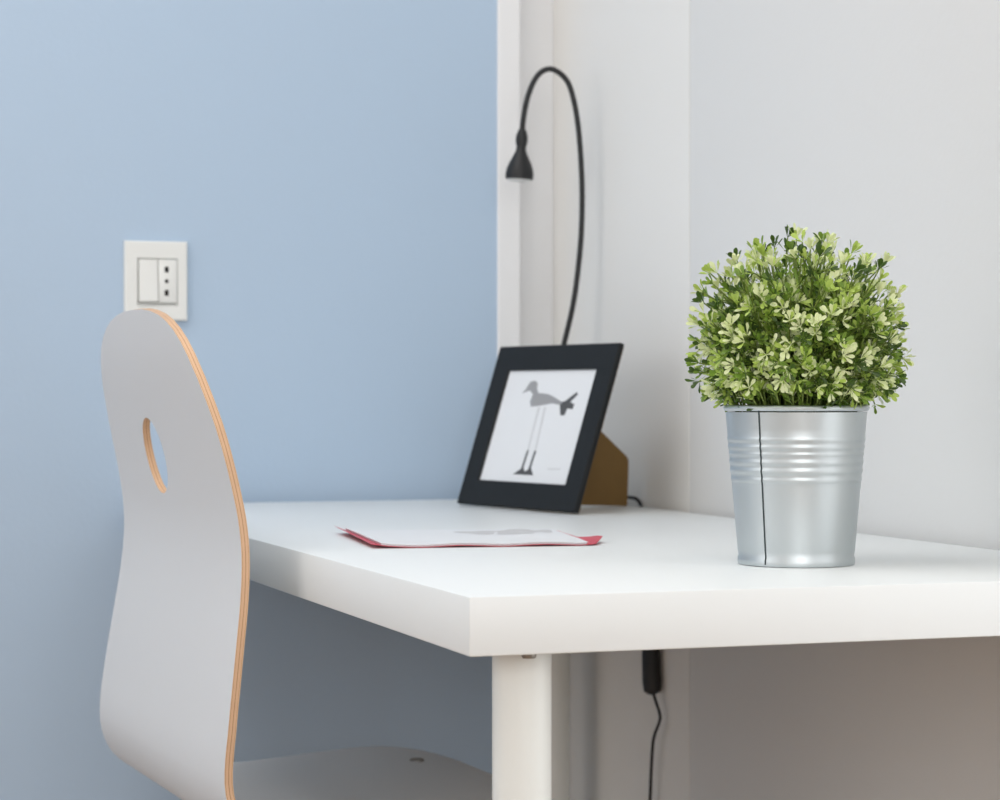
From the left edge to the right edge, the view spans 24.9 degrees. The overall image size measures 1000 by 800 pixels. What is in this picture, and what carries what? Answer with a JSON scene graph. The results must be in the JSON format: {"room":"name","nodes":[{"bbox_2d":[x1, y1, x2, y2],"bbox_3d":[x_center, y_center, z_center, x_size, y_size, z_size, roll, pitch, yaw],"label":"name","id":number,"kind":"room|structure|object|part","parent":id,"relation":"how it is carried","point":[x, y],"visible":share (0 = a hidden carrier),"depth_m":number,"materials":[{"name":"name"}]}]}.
{"room":"home office","nodes":[
{"label":"home office","id":0,"kind":"room"},
{"bbox_2d":[0,0,496,799],"bbox_3d":[-1.535,-0.442,2.495,3.199,2.600,0.133,0,0,-19],"label":"wall","id":1,"kind":"structure","parent":0,"point":[326,170],"depth_m":2.86,"materials":[{"name":"blue paint"}]},
{"bbox_2d":[123,240,186,320],"bbox_3d":[-0.426,-0.147,2.807,0.079,0.098,0.013,0,0,-19],"label":"wall socket","id":2,"kind":"object","parent":1,"relation":"attached to","point":[154,272],"visible":0.98,"depth_m":2.80,"materials":[{"name":"white plastic"}]},
{"bbox_2d":[138,259,157,302],"bbox_3d":[-0.435,-0.147,2.802,0.023,0.053,0.010,0,0,-19],"label":"rocker switch","id":3,"kind":"object","parent":2,"relation":"attached to","point":[147,268],"depth_m":2.80,"materials":[{"name":"white plastic"}]},
{"bbox_2d":[158,260,176,302],"bbox_3d":[-0.412,-0.147,2.812,0.023,0.054,0.008,0,0,-19],"label":"outlet","id":4,"kind":"object","parent":2,"relation":"attached to","point":[167,269],"depth_m":2.81,"materials":[{"name":"white plastic"}]},
{"bbox_2d":[497,0,519,357],"bbox_3d":[0.006,-0.443,2.981,0.032,2.600,0.036,0,0,-19],"label":"trim","id":5,"kind":"structure","parent":1,"relation":"attached to","point":[508,11],"depth_m":2.96,"materials":[{"name":"white paint"}]},
{"bbox_2d":[520,0,552,345],"bbox_3d":[0.011,-0.443,3.055,0.090,2.600,0.100,0,0,-19],"label":"trim","id":6,"kind":"structure","parent":1,"relation":"attached to","point":[536,16],"depth_m":3.02,"materials":[{"name":"white paint"}]},
{"bbox_2d":[690,0,999,799],"bbox_3d":[0.945,-0.438,0.837,0.200,2.600,4.905,0,0,-19],"label":"wall","id":7,"kind":"structure","parent":0,"point":[875,124],"depth_m":2.20,"materials":[{"name":"white paint"}]},
{"bbox_2d":[553,0,689,799],"bbox_3d":[0.144,-0.442,2.813,0.001,2.600,0.444,0,0,-19],"label":"wall","id":8,"kind":"structure","parent":7,"relation":"attached to","point":[626,63],"depth_m":2.76,"materials":[{"name":"white paint"}]},
{"bbox_3d":[-0.544,0.913,0.264,3.590,0.100,5.005,0,0,-19],"label":"floor","id":9,"kind":"structure","parent":0,"visible":0},
{"bbox_2d":[100,308,553,799],"bbox_3d":[-0.155,0.387,2.170,0.405,0.944,0.504,0,0,-19],"label":"chair","id":10,"kind":"object","parent":9,"relation":"on","point":[171,684],"visible":1,"depth_m":2.11,"materials":[{"name":"white laminate"}]},
{"bbox_2d":[233,499,999,799],"bbox_3d":[0.032,0.494,2.236,0.575,0.730,1.350,0,0,-19],"label":"desk","id":11,"kind":"object","parent":9,"relation":"on","point":[655,579],"visible":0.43,"depth_m":1.65,"materials":[{"name":"white laminate"}]},
{"bbox_2d":[335,526,602,547],"bbox_3d":[-0.029,0.126,2.107,0.221,0.007,0.226,0,0,-11],"label":"magazine","id":12,"kind":"object","parent":11,"relation":"on","point":[440,537],"visible":1,"depth_m":2.07,"materials":[{"name":"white paper"}]},
{"bbox_2d":[455,529,551,534],"bbox_3d":[0.011,0.126,2.169,0.100,0.001,0.072,0,0,-37],"label":"picture","id":13,"kind":"object","parent":12,"relation":"on","point":[457,531],"depth_m":2.17,"materials":[{"name":"grey paper"}]},
{"bbox_3d":[0.015,0.514,1.585,0.042,0.681,0.042,0,0,-19],"label":"leg","id":14,"kind":"part","parent":11,"relation":"part of","materials":[{"name":"white metal"}]},
{"bbox_3d":[0.015,0.174,1.584,0.072,0.006,0.072,0,0,-19],"label":"mounting plate","id":15,"kind":"part","parent":11,"relation":"part of","materials":[{"name":"silver metal"}]},
{"bbox_2d":[457,343,628,513],"bbox_3d":[0.085,0.031,2.685,0.164,0.193,0.258,0,0,-32],"label":"picture frame","id":16,"kind":"object","parent":11,"relation":"on","point":[540,443],"visible":1,"depth_m":2.66,"materials":[{"name":"black wood"}]},
{"bbox_2d":[480,370,595,484],"bbox_3d":[0.044,0.031,2.660,0.045,0.136,0.195,0,0,-32],"label":"print","id":17,"kind":"object","parent":16,"relation":"attached to","point":[536,426],"depth_m":2.66,"materials":[{"name":"white paper"}]},
{"bbox_3d":[0.068,0.511,2.856,0.042,0.681,0.042,0,0,-19],"label":"leg","id":18,"kind":"part","parent":11,"relation":"part of","materials":[{"name":"white metal"}]},
{"bbox_2d":[505,66,661,799],"bbox_3d":[0.122,0.220,2.678,0.132,1.274,0.445,0,0,-19],"label":"desk lamp","id":19,"kind":"object","parent":11,"relation":"on","point":[519,168],"visible":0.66,"depth_m":2.84,"materials":[{"name":"black metal"}]},
{"bbox_3d":[0.150,0.486,2.655,0.083,0.741,0.400,0,0,-10],"label":"cord","id":20,"kind":"part","parent":19,"relation":"part of","materials":[{"name":"black rubber"}]},
{"bbox_2d":[642,650,660,694],"bbox_3d":[0.178,0.300,2.680,0.022,0.096,0.027,0,0,-19],"label":"switch","id":21,"kind":"object","parent":19,"relation":"attached to","point":[651,669],"depth_m":2.67,"materials":[{"name":"black plastic"}]},
{"bbox_2d":[684,223,914,567],"bbox_3d":[0.234,-0.004,1.797,0.178,0.266,0.179,0,0,-19],"label":"potted plant","id":22,"kind":"object","parent":11,"relation":"on","point":[804,353],"visible":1,"depth_m":1.75,"materials":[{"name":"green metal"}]},
{"bbox_3d":[0.235,0.069,1.797,0.112,0.120,0.112,0,0,-19],"label":"pot","id":23,"kind":"part","parent":22,"relation":"part of","materials":[{"name":"silver metal"}]}
]}

